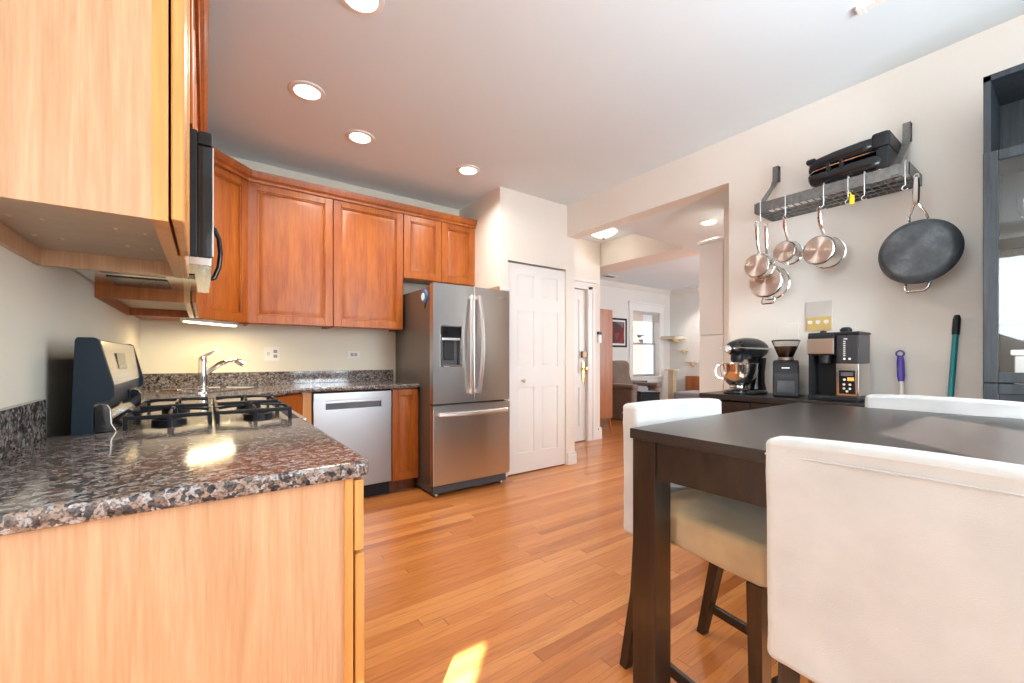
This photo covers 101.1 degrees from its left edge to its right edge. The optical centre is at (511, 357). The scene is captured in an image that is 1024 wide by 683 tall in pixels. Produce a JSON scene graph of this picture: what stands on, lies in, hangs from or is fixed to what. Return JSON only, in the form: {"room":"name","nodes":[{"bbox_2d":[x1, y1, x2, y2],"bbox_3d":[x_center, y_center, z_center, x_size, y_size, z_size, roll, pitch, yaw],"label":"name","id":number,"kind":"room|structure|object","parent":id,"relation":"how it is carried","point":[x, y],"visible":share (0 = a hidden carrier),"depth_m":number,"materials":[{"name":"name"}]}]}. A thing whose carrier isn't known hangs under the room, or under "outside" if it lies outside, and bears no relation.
{"room":"kitchen","nodes":[
{"label":"kitchen","id":0,"kind":"room"},
{"bbox_2d":[0,246,139,436],"bbox_3d":[-2.639,-0.237,1.176,2.122,2.735,3.290,0,0,-36],"label":"wall","id":1,"kind":"structure","parent":0,"point":[44,309],"depth_m":1.26,"materials":[{"name":"beige paint"}]},
{"bbox_2d":[0,399,46,458],"bbox_3d":[-1.070,0.167,0.844,0.020,0.104,0.805,0,0,-36],"label":"backsplash","id":2,"kind":"structure","parent":1,"relation":"attached to","point":[22,425],"depth_m":1.02,"materials":[{"name":"brown stone"}]},
{"bbox_2d":[0,0,189,277],"bbox_3d":[-0.974,-0.793,0.988,0.346,1.073,0.700,0,0,-36],"label":"upper cabinet","id":3,"kind":"object","parent":1,"relation":"attached to","point":[95,94],"visible":1,"depth_m":0.76,"materials":[{"name":"brown wood"}]},
{"bbox_2d":[194,0,476,228],"bbox_3d":[-1.253,-1.356,2.472,1.581,0.076,3.757,0,0,4],"label":"crown molding","id":4,"kind":"structure","parent":3,"relation":"attached to","point":[201,7],"depth_m":3.17,"materials":[{"name":"brown wood"}]},
{"bbox_2d":[95,108,198,317],"bbox_3d":[-1.903,-0.793,2.262,0.346,1.073,0.934,0,0,-36],"label":"upper cabinet","id":5,"kind":"object","parent":1,"relation":"attached to","point":[128,300],"visible":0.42,"depth_m":2.03,"materials":[{"name":"brown wood"}]},
{"bbox_2d":[190,0,196,129],"bbox_3d":[-1.404,-1.046,1.578,0.346,0.568,0.752,0,0,-36],"label":"upper cabinet","id":6,"kind":"object","parent":1,"relation":"attached to","point":[193,77],"visible":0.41,"depth_m":1.45,"materials":[{"name":"brown wood"}]},
{"bbox_2d":[74,128,222,292],"bbox_3d":[-1.363,-0.528,1.608,0.442,0.448,0.745,0,0,-36],"label":"microwave","id":7,"kind":"object","parent":6,"relation":"attached to","point":[202,229],"visible":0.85,"depth_m":1.41,"materials":[{"name":"black plastic"}]},
{"bbox_2d":[140,156,458,380],"bbox_3d":[-1.662,-0.237,3.850,2.608,2.735,0.120,0,0,-36],"label":"wall","id":8,"kind":"structure","parent":0,"point":[165,346],"depth_m":3.54,"materials":[{"name":"beige paint"}]},
{"bbox_2d":[135,163,247,323],"bbox_3d":[-2.239,-0.793,2.971,0.640,1.073,0.621,0,0,-36],"label":"upper cabinet","id":9,"kind":"object","parent":8,"relation":"attached to","point":[226,300],"visible":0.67,"depth_m":2.98,"materials":[{"name":"brown wood"}]},
{"bbox_2d":[180,318,237,326],"bbox_3d":[-2.112,-0.254,2.956,0.050,0.042,0.420,0,0,10],"label":"light","id":10,"kind":"object","parent":9,"relation":"attached to","point":[186,320],"visible":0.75,"depth_m":2.91,"materials":[{"name":"white plastic"}]},
{"bbox_2d":[130,370,392,390],"bbox_3d":[-1.468,0.167,2.955,1.865,0.104,1.553,0,0,-36],"label":"backsplash","id":11,"kind":"structure","parent":8,"relation":"attached to","point":[163,380],"depth_m":3.46,"materials":[{"name":"brown stone"}]},
{"bbox_2d":[264,347,278,360],"bbox_3d":[-2.008,-0.034,3.517,0.110,0.117,0.010,0,0,-36],"label":"wall outlet","id":12,"kind":"object","parent":8,"relation":"attached to","point":[270,353],"visible":1,"depth_m":3.52,"materials":[{"name":"white plastic"}]},
{"bbox_2d":[244,181,332,328],"bbox_3d":[-1.828,-0.793,3.450,0.607,1.073,0.331,0,0,-36],"label":"upper cabinet","id":13,"kind":"object","parent":8,"relation":"attached to","point":[290,233],"visible":0.99,"depth_m":3.31,"materials":[{"name":"brown wood"}]},
{"bbox_2d":[347,351,359,357],"bbox_3d":[-1.470,-0.030,3.910,0.112,0.064,0.008,0,0,-36],"label":"wall outlet","id":14,"kind":"object","parent":8,"relation":"attached to","point":[350,354],"visible":1,"depth_m":3.91,"materials":[{"name":"white plastic"}]},
{"bbox_2d":[327,199,402,331],"bbox_3d":[-1.336,-0.793,3.808,0.606,1.073,0.331,0,0,-36],"label":"upper cabinet","id":15,"kind":"object","parent":8,"relation":"attached to","point":[367,241],"visible":0.98,"depth_m":3.66,"materials":[{"name":"brown wood"}]},
{"bbox_2d":[403,214,474,286],"bbox_3d":[-0.783,-1.031,4.212,0.759,0.598,0.331,0,0,-36],"label":"upper cabinet","id":16,"kind":"object","parent":8,"relation":"attached to","point":[433,251],"visible":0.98,"depth_m":4.05,"materials":[{"name":"brown wood"}]},
{"bbox_2d":[459,187,574,476],"bbox_3d":[0.014,-0.237,4.589,0.970,2.735,0.900,0,0,-36],"label":"wall","id":17,"kind":"structure","parent":0,"point":[512,226],"depth_m":4.21,"materials":[{"name":"white paint"}]},
{"bbox_2d":[508,262,564,474],"bbox_3d":[0.262,0.103,4.222,0.742,2.030,0.080,0,0,-36],"label":"door","id":18,"kind":"structure","parent":17,"relation":"in","point":[537,294],"depth_m":4.22,"materials":[{"name":"white paint"}]},
{"bbox_2d":[575,278,596,440],"bbox_3d":[0.693,0.037,5.465,1.160,2.185,0.045,0,0,-36],"label":"trim","id":19,"kind":"structure","parent":17,"relation":"attached to","point":[589,285],"depth_m":5.74,"materials":[{"name":"white paint"}]},
{"bbox_2d":[361,418,813,682],"bbox_3d":[1.248,1.180,3.974,11.900,0.100,7.450,0,0,-36],"label":"floor","id":20,"kind":"structure","parent":0,"point":[525,577],"depth_m":2.08,"materials":[{"name":"brown wood"}]},
{"bbox_2d":[0,477,364,682],"bbox_3d":[-0.813,0.693,1.032,0.659,0.874,0.774,0,0,-36],"label":"base cabinet","id":21,"kind":"object","parent":20,"relation":"on","point":[269,587],"visible":0.84,"depth_m":0.74,"materials":[{"name":"brown wood"}]},
{"bbox_2d":[0,399,368,535],"bbox_3d":[-0.808,0.185,1.034,0.667,0.140,0.807,0,0,-36],"label":"countertop","id":22,"kind":"structure","parent":21,"relation":"on","point":[46,482],"depth_m":0.86,"materials":[{"name":"brown stone"}]},
{"bbox_2d":[70,337,306,434],"bbox_3d":[-1.230,0.535,1.696,0.702,1.190,0.757,0,0,-36],"label":"gas range","id":23,"kind":"object","parent":20,"relation":"on","point":[105,373],"visible":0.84,"depth_m":1.42,"materials":[{"name":"black metal"}]},
{"bbox_2d":[115,405,306,431],"bbox_3d":[-1.210,0.234,1.712,0.552,0.020,0.748,0,0,-36],"label":"cooktop","id":24,"kind":"object","parent":23,"relation":"in","point":[133,425],"depth_m":1.54,"materials":[{"name":"metal"}]},
{"bbox_2d":[265,392,311,423],"bbox_3d":[-1.809,0.693,2.707,1.019,0.874,1.550,0,0,-36],"label":"base cabinet","id":25,"kind":"object","parent":20,"relation":"on","point":[301,403],"visible":0.05,"depth_m":3.09,"materials":[{"name":"brown wood"}]},
{"bbox_2d":[130,370,419,405],"bbox_3d":[-1.466,0.185,2.955,1.867,0.140,1.555,0,0,-36],"label":"countertop","id":26,"kind":"structure","parent":25,"relation":"on","point":[282,382],"depth_m":3.31,"materials":[{"name":"brown stone"}]},
{"bbox_2d":[149,386,259,392],"bbox_3d":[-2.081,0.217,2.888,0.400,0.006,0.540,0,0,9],"label":"sink","id":27,"kind":"object","parent":26,"relation":"in","point":[213,388],"visible":0.99,"depth_m":2.85,"materials":[{"name":"silver metal"}]},
{"bbox_2d":[197,350,245,387],"bbox_3d":[-2.143,0.080,3.109,0.303,0.281,0.072,0,0,-23],"label":"faucet","id":28,"kind":"object","parent":26,"relation":"on","point":[203,371],"visible":0.99,"depth_m":3.06,"materials":[{"name":"silver metal"}]},
{"bbox_2d":[312,389,391,497],"bbox_3d":[-1.407,0.696,3.536,0.598,0.868,0.588,0,0,-36],"label":"dishwasher","id":29,"kind":"object","parent":20,"relation":"on","point":[360,420],"visible":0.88,"depth_m":3.35,"materials":[{"name":"silver metal"}]},
{"bbox_2d":[389,388,417,491],"bbox_3d":[-1.082,0.693,3.805,0.236,0.874,0.626,0,0,-36],"label":"base cabinet","id":30,"kind":"object","parent":20,"relation":"on","point":[404,408],"visible":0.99,"depth_m":3.55,"materials":[{"name":"brown wood"}]},
{"bbox_2d":[396,282,509,495],"bbox_3d":[-0.566,0.263,3.914,0.754,1.734,0.969,0,0,-36],"label":"refrigerator","id":31,"kind":"object","parent":20,"relation":"on","point":[456,347],"visible":0.98,"depth_m":3.57,"materials":[{"name":"metal"}]},
{"bbox_2d":[421,289,427,307],"bbox_3d":[-0.740,-0.498,3.544,0.016,0.157,0.123,0,0,-36],"label":"magnet","id":32,"kind":"object","parent":31,"relation":"attached to","point":[424,295],"visible":1,"depth_m":3.53,"materials":[{"name":"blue plastic"}]},
{"bbox_2d":[600,309,612,431],"bbox_3d":[1.049,0.201,6.625,0.522,1.862,0.951,0,0,-36],"label":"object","id":33,"kind":"object","parent":20,"relation":"on","point":[606,316],"visible":0.3,"depth_m":6.32,"materials":[{"name":"brown wood"}]},
{"bbox_2d":[610,360,661,420],"bbox_3d":[2.221,0.592,7.985,1.007,1.084,0.854,0,0,-41],"label":"recliner","id":34,"kind":"object","parent":20,"relation":"on","point":[624,389],"visible":0.5,"depth_m":7.67,"materials":[{"name":"beige fabric"}]},
{"bbox_2d":[636,386,647,390],"bbox_3d":[2.328,0.588,7.861,0.401,0.120,0.282,0,0,-42],"label":"cushion","id":35,"kind":"object","parent":34,"relation":"on","point":[641,388],"visible":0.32,"depth_m":7.77,"materials":[{"name":"grey fabric"}]},
{"bbox_2d":[637,391,659,401],"bbox_3d":[2.233,0.838,6.901,0.310,0.585,0.260,0,0,0],"label":"table","id":36,"kind":"object","parent":20,"relation":"on","point":[642,396],"visible":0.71,"depth_m":6.78,"materials":[{"name":"wood"}]},
{"bbox_2d":[664,369,679,398],"bbox_3d":[3.646,0.695,9.614,0.380,0.870,0.360,0,0,-36],"label":"post","id":37,"kind":"object","parent":20,"relation":"on","point":[671,372],"visible":0.69,"depth_m":9.56,"materials":[{"name":"brown wood"}]},
{"bbox_2d":[674,390,698,398],"bbox_3d":[3.832,0.915,8.704,0.750,0.430,0.650,0,0,-36],"label":"ottoman","id":38,"kind":"object","parent":20,"relation":"on","point":[692,393],"visible":0.24,"depth_m":8.55,"materials":[{"name":"grey fabric"}]},
{"bbox_2d":[685,376,698,390],"bbox_3d":[4.160,0.770,9.438,0.275,0.720,0.450,0,0,-36],"label":"wooden chest","id":39,"kind":"object","parent":20,"relation":"on","point":[691,382],"visible":0.25,"depth_m":9.41,"materials":[{"name":"brown wood"}]},
{"bbox_2d":[619,398,777,682],"bbox_3d":[0.718,0.644,1.412,0.473,0.971,0.546,0,0,-27],"label":"bar chair","id":40,"kind":"object","parent":20,"relation":"on","point":[729,534],"visible":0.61,"depth_m":1.30,"materials":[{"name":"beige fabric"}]},
{"bbox_2d":[697,236,723,392],"bbox_3d":[1.957,0.040,3.868,0.520,2.180,0.240,0,0,-36],"label":"tall cabinet","id":41,"kind":"object","parent":20,"relation":"on","point":[711,251],"visible":0.44,"depth_m":3.71,"materials":[{"name":"white paint"}]},
{"bbox_2d":[699,391,864,413],"bbox_3d":[1.666,0.682,2.579,0.401,0.895,0.895,0,0,-36],"label":"sideboard","id":42,"kind":"object","parent":20,"relation":"on","point":[730,403],"visible":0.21,"depth_m":2.58,"materials":[{"name":"brown wood"}]},
{"bbox_2d":[714,338,772,394],"bbox_3d":[1.532,0.051,2.772,0.388,0.368,0.230,0,0,-22],"label":"stand mixer","id":43,"kind":"object","parent":42,"relation":"on","point":[748,378],"visible":1,"depth_m":2.71,"materials":[{"name":"black metal"}]},
{"bbox_2d":[714,363,758,388],"bbox_3d":[1.479,0.117,2.750,0.233,0.164,0.229,0,0,-36],"label":"bowl","id":44,"kind":"object","parent":43,"relation":"on","point":[738,375],"depth_m":2.69,"materials":[{"name":"metal"}]},
{"bbox_2d":[771,339,800,397],"bbox_3d":[1.669,0.062,2.567,0.152,0.346,0.169,0,0,34],"label":"coffee grinder","id":45,"kind":"object","parent":42,"relation":"on","point":[785,369],"visible":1,"depth_m":2.52,"materials":[{"name":"black plastic"}]},
{"bbox_2d":[807,327,870,402],"bbox_3d":[1.833,0.033,2.365,0.220,0.405,0.236,0,0,-36],"label":"coffee maker","id":46,"kind":"object","parent":42,"relation":"on","point":[839,362],"visible":0.99,"depth_m":2.30,"materials":[{"name":"black plastic"}]},
{"bbox_2d":[630,402,1023,682],"bbox_3d":[1.248,0.673,1.167,1.277,0.914,1.255,0,0,-36],"label":"dining table","id":47,"kind":"object","parent":20,"relation":"on","point":[723,455],"visible":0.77,"depth_m":1.25,"materials":[{"name":"brown wood"}]},
{"bbox_2d":[765,436,1023,682],"bbox_3d":[0.862,0.644,0.833,0.546,0.971,0.473,0,0,-36],"label":"bar chair","id":48,"kind":"object","parent":20,"relation":"on","point":[885,564],"visible":1,"depth_m":0.71,"materials":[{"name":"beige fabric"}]},
{"bbox_2d":[895,350,904,394],"bbox_3d":[2.057,0.544,2.220,0.179,1.173,0.096,0,0,-36],"label":"mop","id":49,"kind":"object","parent":20,"relation":"on","point":[900,362],"visible":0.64,"depth_m":2.27,"materials":[{"name":"purple plastic"}]},
{"bbox_2d":[865,394,1023,418],"bbox_3d":[1.582,0.644,1.595,0.546,0.971,0.473,0,0,-38],"label":"bar chair","id":50,"kind":"object","parent":20,"relation":"on","point":[937,404],"visible":0.19,"depth_m":1.68,"materials":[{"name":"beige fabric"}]},
{"bbox_2d":[947,315,960,396],"bbox_3d":[2.127,0.457,2.083,0.251,1.347,0.198,0,0,-36],"label":"broom","id":51,"kind":"object","parent":20,"relation":"on","point":[956,322],"visible":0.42,"depth_m":2.10,"materials":[{"name":"teal plastic"}]},
{"bbox_2d":[983,63,1023,401],"bbox_3d":[2.431,-0.045,1.570,0.350,2.350,0.872,0,0,-36],"label":"display cabinet","id":52,"kind":"object","parent":20,"relation":"on","point":[1003,91],"visible":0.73,"depth_m":1.85,"materials":[{"name":"grey wood"}]},
{"bbox_2d":[1010,350,1023,383],"bbox_3d":[2.325,0.072,1.751,0.240,0.214,0.310,0,0,-36],"label":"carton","id":53,"kind":"object","parent":52,"relation":"on","point":[1019,354],"visible":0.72,"depth_m":1.79,"materials":[{"name":"white cardboard"}]},
{"bbox_2d":[1016,196,1023,217],"bbox_3d":[2.236,-0.614,1.822,0.072,0.170,0.072,0,0,-36],"label":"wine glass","id":54,"kind":"object","parent":52,"relation":"on","point":[1020,200],"visible":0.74,"depth_m":1.82,"materials":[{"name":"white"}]},
{"bbox_2d":[575,238,599,440],"bbox_3d":[0.146,-0.237,6.301,1.260,2.735,1.950,0,0,-36],"label":"wall","id":55,"kind":"structure","parent":0,"point":[587,253],"depth_m":5.82,"materials":[{"name":"white paint"}]},
{"bbox_2d":[575,289,587,440],"bbox_3d":[0.658,0.098,5.463,0.890,2.040,0.128,0,0,-36],"label":"door","id":56,"kind":"structure","parent":55,"relation":"in","point":[580,295],"depth_m":5.69,"materials":[{"name":"white paint"}]},
{"bbox_2d":[597,332,601,342],"bbox_3d":[1.219,-0.287,5.860,0.075,0.155,0.025,0,0,-36],"label":"thermostat","id":57,"kind":"object","parent":55,"relation":"attached to","point":[598,333],"visible":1,"depth_m":5.85,"materials":[{"name":"white plastic"}]},
{"bbox_2d":[208,0,1023,290],"bbox_3d":[1.248,-1.680,3.974,11.900,0.150,7.450,0,0,-36],"label":"ceiling","id":58,"kind":"structure","parent":0,"point":[564,102],"depth_m":2.42,"materials":[{"name":"paint"}]},
{"bbox_2d":[288,80,324,101],"bbox_3d":[-1.231,-1.600,2.530,0.200,0.010,0.200,0,0,-36],"label":"recessed light","id":59,"kind":"object","parent":58,"relation":"in","point":[302,89],"visible":1,"depth_m":2.52,"materials":[{"name":"white plastic"}]},
{"bbox_2d":[345,129,374,144],"bbox_3d":[-1.103,-1.600,3.057,0.200,0.010,0.200,0,0,-36],"label":"recessed light","id":60,"kind":"object","parent":58,"relation":"in","point":[362,137],"visible":1,"depth_m":3.05,"materials":[{"name":"white plastic"}]},
{"bbox_2d":[340,0,384,15],"bbox_3d":[-0.671,-1.600,1.872,0.200,0.010,0.200,0,0,-36],"label":"recessed light","id":61,"kind":"object","parent":58,"relation":"in","point":[360,7],"visible":1,"depth_m":1.92,"materials":[{"name":"white plastic"}]},
{"bbox_2d":[456,165,479,175],"bbox_3d":[-0.375,-1.600,3.594,0.200,0.010,0.200,0,0,-36],"label":"recessed light","id":62,"kind":"object","parent":58,"relation":"in","point":[468,170],"visible":1,"depth_m":3.59,"materials":[{"name":"white plastic"}]},
{"bbox_2d":[592,228,616,239],"bbox_3d":[1.156,-1.548,5.323,0.340,0.115,0.340,0,0,-36],"label":"ceiling lamp","id":63,"kind":"object","parent":58,"relation":"attached to","point":[610,232],"visible":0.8,"depth_m":5.25,"materials":[{"name":"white glass"}]},
{"bbox_2d":[602,274,617,277],"bbox_3d":[1.916,-1.596,8.235,0.300,0.018,0.150,0,0,-36],"label":"ceiling vent","id":64,"kind":"object","parent":58,"relation":"in","point":[607,275],"visible":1,"depth_m":8.21,"materials":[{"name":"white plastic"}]},
{"bbox_2d":[855,0,887,15],"bbox_3d":[1.879,-1.594,1.543,0.055,0.022,0.980,0,0,-36],"label":"rail","id":65,"kind":"object","parent":58,"relation":"attached to","point":[861,9],"visible":1,"depth_m":1.90,"materials":[{"name":"white metal"}]},
{"bbox_2d":[600,285,699,398],"bbox_3d":[3.402,-0.237,7.029,4.820,2.735,4.950,0,0,-36],"label":"wall","id":66,"kind":"structure","parent":0,"point":[681,311],"depth_m":9.84,"materials":[{"name":"white paint"}]},
{"bbox_2d":[595,427,601,439],"bbox_3d":[0.575,1.050,6.586,0.270,0.160,1.954,0,0,-36],"label":"baseboard","id":67,"kind":"structure","parent":66,"relation":"attached to","point":[598,434],"depth_m":5.84,"materials":[{"name":"white paint"}]},
{"bbox_2d":[613,318,626,346],"bbox_3d":[2.283,-0.542,9.046,0.550,0.625,0.028,0,0,-36],"label":"framed picture","id":68,"kind":"object","parent":66,"relation":"attached to","point":[619,324],"visible":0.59,"depth_m":9.07,"materials":[{"name":"black paper"}]},
{"bbox_2d":[628,301,665,380],"bbox_3d":[3.044,-0.355,9.683,1.310,1.790,0.240,0,0,-36],"label":"window","id":69,"kind":"structure","parent":66,"relation":"in","point":[634,307],"depth_m":9.71,"materials":[{"name":"white paint"}]},
{"bbox_2d":[633,311,657,322],"bbox_3d":[3.034,-0.943,9.688,0.990,0.214,0.050,0,0,-36],"label":"blind","id":70,"kind":"object","parent":69,"relation":"attached to","point":[643,316],"depth_m":9.68,"materials":[{"name":"beige fabric"}]},
{"bbox_2d":[600,280,697,295],"bbox_3d":[3.527,-1.555,7.077,4.140,0.100,4.680,0,0,-36],"label":"trim","id":71,"kind":"structure","parent":66,"relation":"attached to","point":[602,282],"depth_m":9.56,"materials":[{"name":"white paint"}]},
{"bbox_2d":[659,336,685,342],"bbox_3d":[3.766,-0.430,9.869,0.460,0.160,0.410,0,0,-36],"label":"shelf","id":72,"kind":"object","parent":66,"relation":"attached to","point":[674,338],"visible":1,"depth_m":9.77,"materials":[{"name":"brown wood"}]},
{"bbox_2d":[685,361,697,366],"bbox_3d":[4.096,0.142,9.621,0.220,0.120,0.200,0,0,-36],"label":"shelf","id":73,"kind":"object","parent":66,"relation":"attached to","point":[690,362],"visible":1,"depth_m":9.58,"materials":[{"name":"brown wood"}]},
{"bbox_2d":[600,191,728,274],"bbox_3d":[1.282,-1.442,5.192,1.710,0.325,5.080,0,0,-36],"label":"ceiling","id":74,"kind":"structure","parent":0,"point":[679,226],"depth_m":4.44,"materials":[{"name":"paint"}]},
{"bbox_2d":[698,219,718,225],"bbox_3d":[1.851,-1.275,3.962,0.180,0.010,0.180,0,0,-36],"label":"recessed light","id":75,"kind":"object","parent":74,"relation":"in","point":[707,221],"visible":1,"depth_m":3.95,"materials":[{"name":"white plastic"}]},
{"bbox_2d":[724,207,728,389],"bbox_3d":[2.002,-0.075,3.161,0.540,2.410,0.950,0,0,-36],"label":"wall","id":76,"kind":"structure","parent":0,"point":[726,210],"depth_m":3.60,"materials":[{"name":"white paint"}]},
{"bbox_2d":[567,14,1023,398],"bbox_3d":[1.968,-0.237,2.673,0.150,2.735,4.500,0,0,-36],"label":"wall","id":77,"kind":"structure","parent":0,"point":[940,92],"depth_m":2.41,"materials":[{"name":"white paint"}]},
{"bbox_2d":[567,451,576,464],"bbox_3d":[0.412,1.065,4.784,0.133,0.130,0.794,0,0,-36],"label":"baseboard","id":78,"kind":"structure","parent":77,"relation":"attached to","point":[571,456],"depth_m":4.46,"materials":[{"name":"white paint"}]},
{"bbox_2d":[778,323,798,339],"bbox_3d":[1.808,-0.165,2.757,0.008,0.120,0.125,0,0,-36],"label":"blank wall plate","id":79,"kind":"object","parent":77,"relation":"attached to","point":[791,330],"visible":0.73,"depth_m":2.75,"materials":[{"name":"white paint"}]},
{"bbox_2d":[806,300,831,330],"bbox_3d":[1.903,-0.261,2.616,0.020,0.182,0.140,0,0,-36],"label":"intercom","id":80,"kind":"object","parent":77,"relation":"attached to","point":[819,313],"visible":1,"depth_m":2.61,"materials":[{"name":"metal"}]},
{"bbox_2d":[806,316,830,330],"bbox_3d":[1.905,-0.212,2.616,0.007,0.085,0.132,0,0,-36],"label":"switch plate","id":81,"kind":"object","parent":80,"relation":"attached to","point":[813,323],"depth_m":2.61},
{"bbox_2d":[754,121,921,221],"bbox_3d":[1.861,-1.093,2.459,0.274,0.355,0.730,0,0,-36],"label":"pot rack","id":82,"kind":"object","parent":77,"relation":"attached to","point":[897,169],"visible":0.95,"depth_m":2.37,"materials":[{"name":"grey metal"}]},
{"bbox_2d":[821,183,825,209],"bbox_3d":[1.760,-0.909,2.376,0.029,0.154,0.026,0,0,-36],"label":"hook","id":83,"kind":"object","parent":82,"relation":"hanging from","point":[823,183],"visible":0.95,"depth_m":2.37,"materials":[{"name":"metal"}]},
{"bbox_2d":[803,206,845,268],"bbox_3d":[1.764,-0.682,2.388,0.125,0.337,0.178,0,0,-32],"label":"saucepan","id":84,"kind":"object","parent":83,"relation":"hanging from","point":[823,251],"visible":1,"depth_m":2.35,"materials":[{"name":"metal"}]},
{"bbox_2d":[845,176,849,203],"bbox_3d":[1.826,-0.909,2.286,0.029,0.154,0.026,0,0,-36],"label":"hook","id":85,"kind":"object","parent":82,"relation":"hanging from","point":[848,176],"visible":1,"depth_m":2.28,"materials":[{"name":"metal"}]},
{"bbox_2d":[848,192,854,204],"bbox_3d":[1.825,-0.863,2.268,0.012,0.075,0.031,0,0,-36],"label":"tag","id":86,"kind":"object","parent":85,"relation":"hanging from","point":[851,197],"visible":1,"depth_m":2.26,"materials":[{"name":"plastic"}]},
{"bbox_2d":[806,130,900,194],"bbox_3d":[1.917,-1.077,2.378,0.242,0.203,0.385,0,0,-36],"label":"grill","id":87,"kind":"object","parent":82,"relation":"on","point":[878,152],"visible":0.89,"depth_m":2.27,"materials":[{"name":"black metal"}]},
{"bbox_2d":[861,171,866,199],"bbox_3d":[1.867,-0.909,2.229,0.029,0.154,0.026,0,0,-36],"label":"hook","id":88,"kind":"object","parent":82,"relation":"hanging from","point":[864,171],"visible":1,"depth_m":2.22,"materials":[{"name":"metal"}]},
{"bbox_2d":[901,160,907,190],"bbox_3d":[1.961,-0.909,2.100,0.029,0.154,0.026,0,0,-36],"label":"hook","id":89,"kind":"object","parent":82,"relation":"hanging from","point":[905,161],"visible":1,"depth_m":2.09,"materials":[{"name":"metal"}]},
{"bbox_2d":[878,173,964,292],"bbox_3d":[2.000,-0.617,2.080,0.066,0.589,0.320,0,0,-30],"label":"frying pan","id":90,"kind":"object","parent":89,"relation":"hanging from","point":[923,250],"visible":1,"depth_m":2.06,"materials":[{"name":"metal"}]},
{"label":"outside","id":91,"kind":"structure","parent":0,"visible":0},
{"bbox_2d":[633,314,642,373],"bbox_3d":[0.683,-1.370,12.404,9.720,11.000,0.560,0,0,-36],"label":"brick building","id":92,"kind":"structure","parent":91,"point":[637,349],"depth_m":14.86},
{"bbox_2d":[637,326,646,339],"bbox_3d":[4.572,-0.875,14.844,0.320,0.470,0.199,0,0,-36],"label":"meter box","id":93,"kind":"object","parent":92,"relation":"attached to","point":[641,330],"visible":1,"depth_m":14.78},
{"bbox_3d":[1.564,-0.909,2.645,0.029,0.154,0.026,0,0,-36],"label":"hook","id":94,"kind":"object","parent":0,"visible":0},
{"bbox_2d":[744,221,774,279],"bbox_3d":[1.546,-0.672,2.641,0.070,0.358,0.166,0,0,-38],"label":"saucepan","id":95,"kind":"object","parent":94,"relation":"hanging from","point":[759,266],"visible":1,"depth_m":2.62,"materials":[{"name":"metal"}]},
{"bbox_2d":[749,223,789,304],"bbox_3d":[1.632,-0.598,2.684,0.100,0.513,0.218,0,0,-38],"label":"saucepan","id":96,"kind":"object","parent":94,"relation":"hanging from","point":[777,284],"visible":0.81,"depth_m":2.64,"materials":[{"name":"metal"}]},
{"bbox_3d":[1.647,-0.909,2.531,0.029,0.154,0.026,0,0,-36],"label":"hook","id":97,"kind":"object","parent":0,"visible":0},
{"bbox_2d":[773,215,802,264],"bbox_3d":[1.653,-0.708,2.531,0.085,0.287,0.142,0,0,-32],"label":"saucepan","id":98,"kind":"object","parent":97,"relation":"hanging from","point":[787,252],"visible":1,"depth_m":2.50,"materials":[{"name":"metal"}]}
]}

